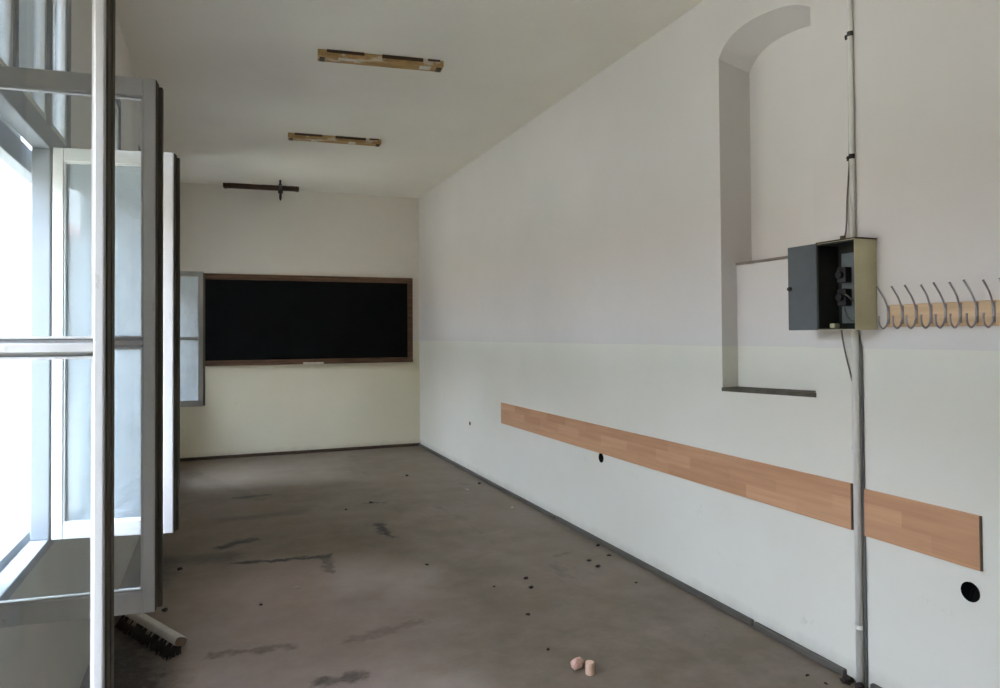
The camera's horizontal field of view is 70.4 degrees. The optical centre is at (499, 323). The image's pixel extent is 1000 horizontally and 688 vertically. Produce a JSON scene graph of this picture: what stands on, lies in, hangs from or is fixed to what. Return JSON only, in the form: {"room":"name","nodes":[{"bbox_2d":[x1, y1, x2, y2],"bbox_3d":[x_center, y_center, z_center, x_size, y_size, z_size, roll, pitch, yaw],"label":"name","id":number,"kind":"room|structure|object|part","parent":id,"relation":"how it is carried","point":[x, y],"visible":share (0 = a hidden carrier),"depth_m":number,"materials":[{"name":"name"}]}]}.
{"room":"classroom","nodes":[
{"label":"classroom","id":0,"kind":"room"},
{"bbox_2d":[0,0,140,687],"bbox_3d":[-2.082,-0.132,3.313,0.260,3.554,12.089,0,-1,-22],"label":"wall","id":1,"kind":"structure","parent":0,"point":[56,654],"depth_m":3.04,"materials":[{"name":"paint"}]},
{"bbox_2d":[0,0,70,600],"bbox_3d":[-1.628,-0.314,2.354,0.132,2.280,1.295,0,-1,-22],"label":"window","id":2,"kind":"structure","parent":1,"relation":"in","point":[36,34],"depth_m":2.59,"materials":[{"name":"paint"}]},
{"bbox_3d":[-1.446,-1.079,1.997,0.003,0.606,0.364,0,-1,-22],"label":"pane","id":3,"kind":"part","parent":2,"relation":"part of","materials":[{"name":"clear glass"}]},
{"bbox_3d":[-1.446,-1.077,1.997,0.032,0.666,0.412,0,-1,-22],"label":"transom sash","id":4,"kind":"part","parent":2,"relation":"part of","materials":[{"name":"white paint"}]},
{"bbox_3d":[-1.684,-1.034,2.380,0.036,0.740,0.430,0,-1,-22],"label":"sash","id":5,"kind":"part","parent":2,"relation":"part of","materials":[{"name":"white paint"}]},
{"bbox_3d":[-1.666,-0.314,2.339,0.050,2.280,1.295,0,-1,-22],"label":"frame","id":6,"kind":"part","parent":2,"relation":"part of","materials":[{"name":"paint"}]},
{"bbox_3d":[-1.614,-1.071,2.421,0.003,0.606,0.364,0,-1,-22],"label":"pane","id":7,"kind":"part","parent":2,"relation":"part of","materials":[{"name":"clear glass"}]},
{"bbox_3d":[-1.614,-1.069,2.421,0.032,0.666,0.412,0,-1,-22],"label":"transom sash","id":8,"kind":"part","parent":2,"relation":"part of","materials":[{"name":"white paint"}]},
{"bbox_2d":[51,156,52,530],"bbox_3d":[-1.760,0.077,2.783,0.037,1.435,0.328,0,-1,-22],"label":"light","id":9,"kind":"object","parent":2,"relation":"attached to","point":[51,156],"depth_m":2.78,"materials":[{"name":"glass"}]},
{"bbox_3d":[-1.766,-1.063,2.803,0.003,0.606,0.282,0,-1,-22],"label":"pane","id":10,"kind":"part","parent":2,"relation":"part of","materials":[{"name":"clear glass"}]},
{"bbox_3d":[-1.766,-1.061,2.803,0.032,0.666,0.330,0,-1,-22],"label":"transom sash","id":11,"kind":"part","parent":2,"relation":"part of","materials":[{"name":"white paint"}]},
{"bbox_2d":[0,66,163,627],"bbox_3d":[-1.122,0.056,1.867,0.424,1.430,0.049,0,-1,-17],"label":"casement","id":12,"kind":"object","parent":2,"relation":"attached to","point":[146,598],"visible":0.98,"depth_m":1.89,"materials":[{"name":"white paint"}]},
{"bbox_2d":[51,147,179,539],"bbox_3d":[-1.429,0.071,2.644,0.431,1.430,0.049,0,-1,-12],"label":"casement","id":13,"kind":"object","parent":2,"relation":"attached to","point":[62,528],"visible":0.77,"depth_m":2.64,"materials":[{"name":"white paint"}]},
{"bbox_3d":[-1.436,-0.269,2.647,0.348,0.657,0.003,0,-1,-12],"label":"pane","id":14,"kind":"part","parent":13,"relation":"part of","materials":[{"name":"clear glass"}]},
{"bbox_2d":[114,98,120,466],"bbox_3d":[-2.299,-0.281,4.045,0.132,2.280,0.925,0,-1,-22],"label":"window","id":15,"kind":"structure","parent":1,"relation":"in","point":[117,101],"depth_m":4.46,"materials":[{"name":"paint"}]},
{"bbox_3d":[-2.353,-1.032,4.284,0.032,0.666,0.412,0,-1,-22],"label":"transom sash","id":16,"kind":"part","parent":15,"relation":"part of","materials":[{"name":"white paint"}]},
{"bbox_2d":[138,145,142,436],"bbox_3d":[-3.041,-0.245,5.913,0.132,2.280,0.925,0,-1,-22],"label":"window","id":17,"kind":"structure","parent":1,"relation":"in","point":[139,149],"depth_m":5.89,"materials":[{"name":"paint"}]},
{"bbox_3d":[-2.927,-1.006,5.728,0.003,0.606,0.364,0,-1,-22],"label":"pane","id":18,"kind":"part","parent":17,"relation":"part of","materials":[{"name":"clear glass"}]},
{"bbox_3d":[-0.890,-0.351,0.493,0.132,2.280,0.930,0,-1,-22],"label":"window","id":19,"kind":"structure","parent":1,"relation":"in","visible":0},
{"bbox_2d":[0,0,114,687],"bbox_3d":[-0.775,0.039,0.986,0.419,1.430,0.049,0,-1,-18],"label":"window frame","id":20,"kind":"structure","parent":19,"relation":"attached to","point":[99,347],"depth_m":1.03,"materials":[{"name":"white paint"}]},
{"bbox_3d":[-0.774,0.039,0.984,0.410,1.430,0.044,0,-1,-18],"label":"frame","id":21,"kind":"part","parent":20,"relation":"part of","materials":[{"name":"white paint"}]},
{"bbox_3d":[-3.784,-0.208,7.786,0.132,2.280,0.925,0,-1,-22],"label":"window","id":22,"kind":"structure","parent":1,"relation":"in","visible":0},
{"bbox_2d":[180,271,204,406],"bbox_3d":[-3.341,0.165,7.468,0.430,1.430,0.049,0,-1,-20],"label":"casement","id":23,"kind":"object","parent":22,"relation":"attached to","point":[200,274],"visible":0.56,"depth_m":7.50,"materials":[{"name":"white paint"}]},
{"bbox_2d":[180,182,419,457],"bbox_3d":[-2.679,-0.020,9.713,3.871,3.554,0.250,0,-1,-22],"label":"wall","id":24,"kind":"structure","parent":0,"point":[248,409],"depth_m":9.53,"materials":[{"name":"paint"}]},
{"bbox_2d":[180,443,419,460],"bbox_3d":[-2.659,1.734,9.540,3.261,0.040,0.022,0,-1,-22],"label":"baseboard","id":25,"kind":"structure","parent":24,"relation":"attached to","point":[409,444],"depth_m":9.50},
{"bbox_2d":[197,273,412,365],"bbox_3d":[-2.555,-0.043,9.580,2.828,1.200,0.086,0,-1,-22],"label":"blackboard","id":26,"kind":"object","parent":24,"relation":"attached to","point":[251,319],"visible":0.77,"depth_m":9.57,"materials":[{"name":"stone"}]},
{"bbox_3d":[-3.844,-0.041,9.097,0.075,1.050,0.030,0,-1,-22],"label":"rail","id":27,"kind":"part","parent":26,"relation":"part of","materials":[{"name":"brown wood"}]},
{"bbox_3d":[-2.568,-0.605,9.614,2.828,0.075,0.032,0,-1,-22],"label":"rail","id":28,"kind":"part","parent":26,"relation":"part of","materials":[{"name":"brown wood"}]},
{"bbox_3d":[-2.561,0.518,9.595,2.828,0.067,0.032,0,-1,-22],"label":"rail","id":29,"kind":"part","parent":26,"relation":"part of","materials":[{"name":"brown wood"}]},
{"bbox_3d":[-1.285,-0.041,10.112,0.075,1.050,0.030,0,-1,-22],"label":"rail","id":30,"kind":"part","parent":26,"relation":"part of","materials":[{"name":"brown wood"}]},
{"bbox_2d":[115,0,703,197],"bbox_3d":[-0.426,-2.033,4.034,3.871,0.250,12.539,0,-1,-22],"label":"ceiling","id":31,"kind":"structure","parent":0,"point":[235,77],"depth_m":5.37,"materials":[{"name":"paint"}]},
{"bbox_2d":[223,180,298,200],"bbox_3d":[-3.065,-1.705,9.094,0.940,0.200,0.460,0,-1,-17],"label":"board","id":32,"kind":"object","parent":31,"relation":"attached to","point":[279,188],"visible":1,"depth_m":9.22,"materials":[{"name":"black wood"}]},
{"bbox_3d":[-2.840,-1.705,9.161,0.060,0.200,0.460,0,-1,-17],"label":"hanging rod","id":33,"kind":"part","parent":32,"relation":"part of","materials":[{"name":"black metal"}]},
{"bbox_2d":[288,132,380,146],"bbox_3d":[-1.641,-1.820,7.050,0.901,0.059,0.121,0,-1,-17],"label":"board","id":34,"kind":"object","parent":31,"relation":"attached to","point":[291,136],"visible":1,"depth_m":7.01,"materials":[{"name":"brown wood"}]},
{"bbox_2d":[318,49,443,71],"bbox_3d":[-0.843,-1.859,5.038,0.879,0.059,0.121,0,-1,-15],"label":"board","id":35,"kind":"object","parent":31,"relation":"attached to","point":[329,55],"visible":1,"depth_m":5.01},
{"bbox_2d":[80,446,865,687],"bbox_3d":[-0.400,1.745,3.971,3.871,0.200,12.539,0,-1,-22],"label":"floor","id":36,"kind":"structure","parent":0,"point":[367,611],"depth_m":4.25,"materials":[{"name":"grey concrete"}]},
{"bbox_2d":[115,612,186,660],"bbox_3d":[-1.827,1.600,3.683,0.626,0.099,0.114,-1,-1,40],"label":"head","id":37,"kind":"object","parent":36,"relation":"on","point":[143,628],"visible":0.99,"depth_m":3.62},
{"bbox_2d":[571,657,583,669],"bbox_3d":[0.367,1.606,3.345,0.074,0.047,0.052,0,-1,-39],"label":"chunk","id":38,"kind":"object","parent":36,"relation":"on","point":[576,663],"visible":1,"depth_m":3.33,"materials":[{"name":"ceramic"}]},
{"bbox_2d":[585,660,594,675],"bbox_3d":[0.417,1.600,3.287,0.042,0.056,0.043,0,-1,-33],"label":"wooden block","id":39,"kind":"object","parent":36,"relation":"on","point":[589,664],"visible":1,"depth_m":3.27,"materials":[{"name":"brown wood"}]},
{"bbox_2d":[839,674,854,684],"bbox_3d":[1.562,1.599,3.185,0.067,0.039,0.049,0,-1,-22],"label":"clod","id":40,"kind":"object","parent":36,"relation":"on","point":[846,679],"visible":1,"depth_m":3.17,"materials":[{"name":"black soil"}]},
{"bbox_2d":[855,682,864,687],"bbox_3d":[1.586,1.601,3.127,0.039,0.033,0.046,-1,-1,41],"label":"clod","id":41,"kind":"object","parent":36,"relation":"on","point":[858,684],"visible":1,"depth_m":3.12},
{"bbox_2d":[419,0,999,687],"bbox_3d":[1.233,-0.132,4.628,0.350,3.554,12.089,0,-1,-22],"label":"wall","id":42,"kind":"structure","parent":0,"point":[582,267],"depth_m":4.03,"materials":[{"name":"paint"}]},
{"bbox_2d":[599,453,603,462],"bbox_3d":[0.786,1.015,5.349,0.053,0.074,0.074,0,-1,-22],"label":"hole","id":43,"kind":"object","parent":42,"relation":"attached to","point":[601,458],"visible":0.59,"depth_m":5.37,"materials":[{"name":"black"}]},
{"bbox_2d":[419,444,846,675],"bbox_3d":[0.215,1.668,6.683,0.027,0.036,7.404,0,-1,-22],"label":"baseboard","id":44,"kind":"structure","parent":42,"relation":"attached to","point":[682,585],"depth_m":4.35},
{"bbox_2d":[501,402,853,529],"bbox_3d":[0.807,0.872,5.212,0.011,0.210,4.297,0,-1,-22],"label":"wall rail","id":45,"kind":"object","parent":42,"relation":"attached to","point":[825,499],"visible":0.99,"depth_m":4.14,"materials":[{"name":"laminate"}]},
{"bbox_2d":[735,256,787,265],"bbox_3d":[1.541,-0.346,3.806,0.121,0.014,0.677,0,-1,-22],"label":"ledge","id":46,"kind":"object","parent":42,"relation":"attached to","point":[782,257],"visible":0.32,"depth_m":3.89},
{"bbox_2d":[722,386,815,396],"bbox_3d":[1.448,0.361,3.755,0.114,0.042,0.689,0,-1,-22],"label":"sill","id":47,"kind":"structure","parent":42,"relation":"attached to","point":[789,392],"depth_m":3.71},
{"bbox_2d":[737,259,815,390],"bbox_3d":[1.550,0.012,3.803,0.110,0.703,0.679,0,-1,-22],"label":"niche infill","id":48,"kind":"object","parent":42,"relation":"attached to","point":[770,354],"visible":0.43,"depth_m":3.86,"materials":[{"name":"paint"}]},
{"bbox_2d":[787,237,876,329],"bbox_3d":[1.510,-0.169,3.248,0.150,0.400,0.389,0,-1,-22],"label":"box","id":49,"kind":"object","parent":42,"relation":"attached to","point":[832,284],"visible":1,"depth_m":3.24,"materials":[{"name":"grey metal"}]},
{"bbox_3d":[1.424,-0.165,3.326,0.018,0.396,0.180,0,-1,-22],"label":"door","id":50,"kind":"part","parent":49,"relation":"part of","materials":[{"name":"grey metal"}]},
{"bbox_3d":[1.548,-0.367,3.174,0.134,0.006,0.216,0,-1,-22],"label":"rain lid","id":51,"kind":"part","parent":49,"relation":"part of","materials":[{"name":"grey metal"}]},
{"bbox_3d":[1.599,-0.160,3.185,0.010,0.319,0.146,0,-1,-22],"label":"backing plate","id":52,"kind":"part","parent":49,"relation":"part of","materials":[{"name":"grey metal"}]},
{"bbox_2d":[840,53,848,238],"bbox_3d":[1.572,-1.154,3.246,0.048,1.558,0.024,0,-1,6],"label":"power cable","id":53,"kind":"object","parent":42,"relation":"attached to","point":[844,236],"visible":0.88,"depth_m":3.24,"materials":[{"name":"black plastic"}]},
{"bbox_2d":[841,330,851,380],"bbox_3d":[1.589,0.374,3.228,0.054,0.689,0.024,-1,-1,38],"label":"power cable","id":54,"kind":"object","parent":42,"relation":"attached to","point":[841,330],"visible":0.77,"depth_m":3.24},
{"bbox_2d":[844,0,855,236],"bbox_3d":[1.587,-1.162,3.226,0.026,1.547,0.053,0,-1,-22],"label":"conduit","id":55,"kind":"object","parent":42,"relation":"attached to","point":[849,37],"visible":0.95,"depth_m":3.20,"materials":[{"name":"white plastic"}]},
{"bbox_2d":[851,330,867,687],"bbox_3d":[1.601,0.824,3.180,0.035,1.587,0.070,0,-1,-22],"label":"conduit","id":56,"kind":"object","parent":42,"relation":"attached to","point":[860,622],"visible":0.98,"depth_m":3.16,"materials":[{"name":"grey plastic"}]},
{"bbox_2d":[870,683,881,687],"bbox_3d":[2.466,1.558,1.013,0.024,0.036,4.520,0,-1,-22],"label":"baseboard","id":57,"kind":"structure","parent":42,"relation":"attached to","point":[872,685],"depth_m":3.09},
{"bbox_2d":[864,489,982,570],"bbox_3d":[1.720,0.836,2.911,0.011,0.208,0.518,0,-1,-22],"label":"wall rail","id":58,"kind":"object","parent":42,"relation":"attached to","point":[947,534],"visible":1,"depth_m":2.87,"materials":[{"name":"laminate"}]},
{"bbox_2d":[876,278,999,328],"bbox_3d":[1.761,-0.072,2.708,0.084,0.184,0.692,0,-1,-22],"label":"coat rack","id":59,"kind":"object","parent":42,"relation":"attached to","point":[986,313],"visible":1,"depth_m":2.78,"materials":[{"name":"brown wood"}]},
{"bbox_2d":[961,582,979,602],"bbox_3d":[1.827,1.031,2.726,0.053,0.076,0.076,0,-1,-22],"label":"hole","id":60,"kind":"object","parent":42,"relation":"attached to","point":[970,592],"visible":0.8,"depth_m":2.75,"materials":[{"name":"black"}]}
]}

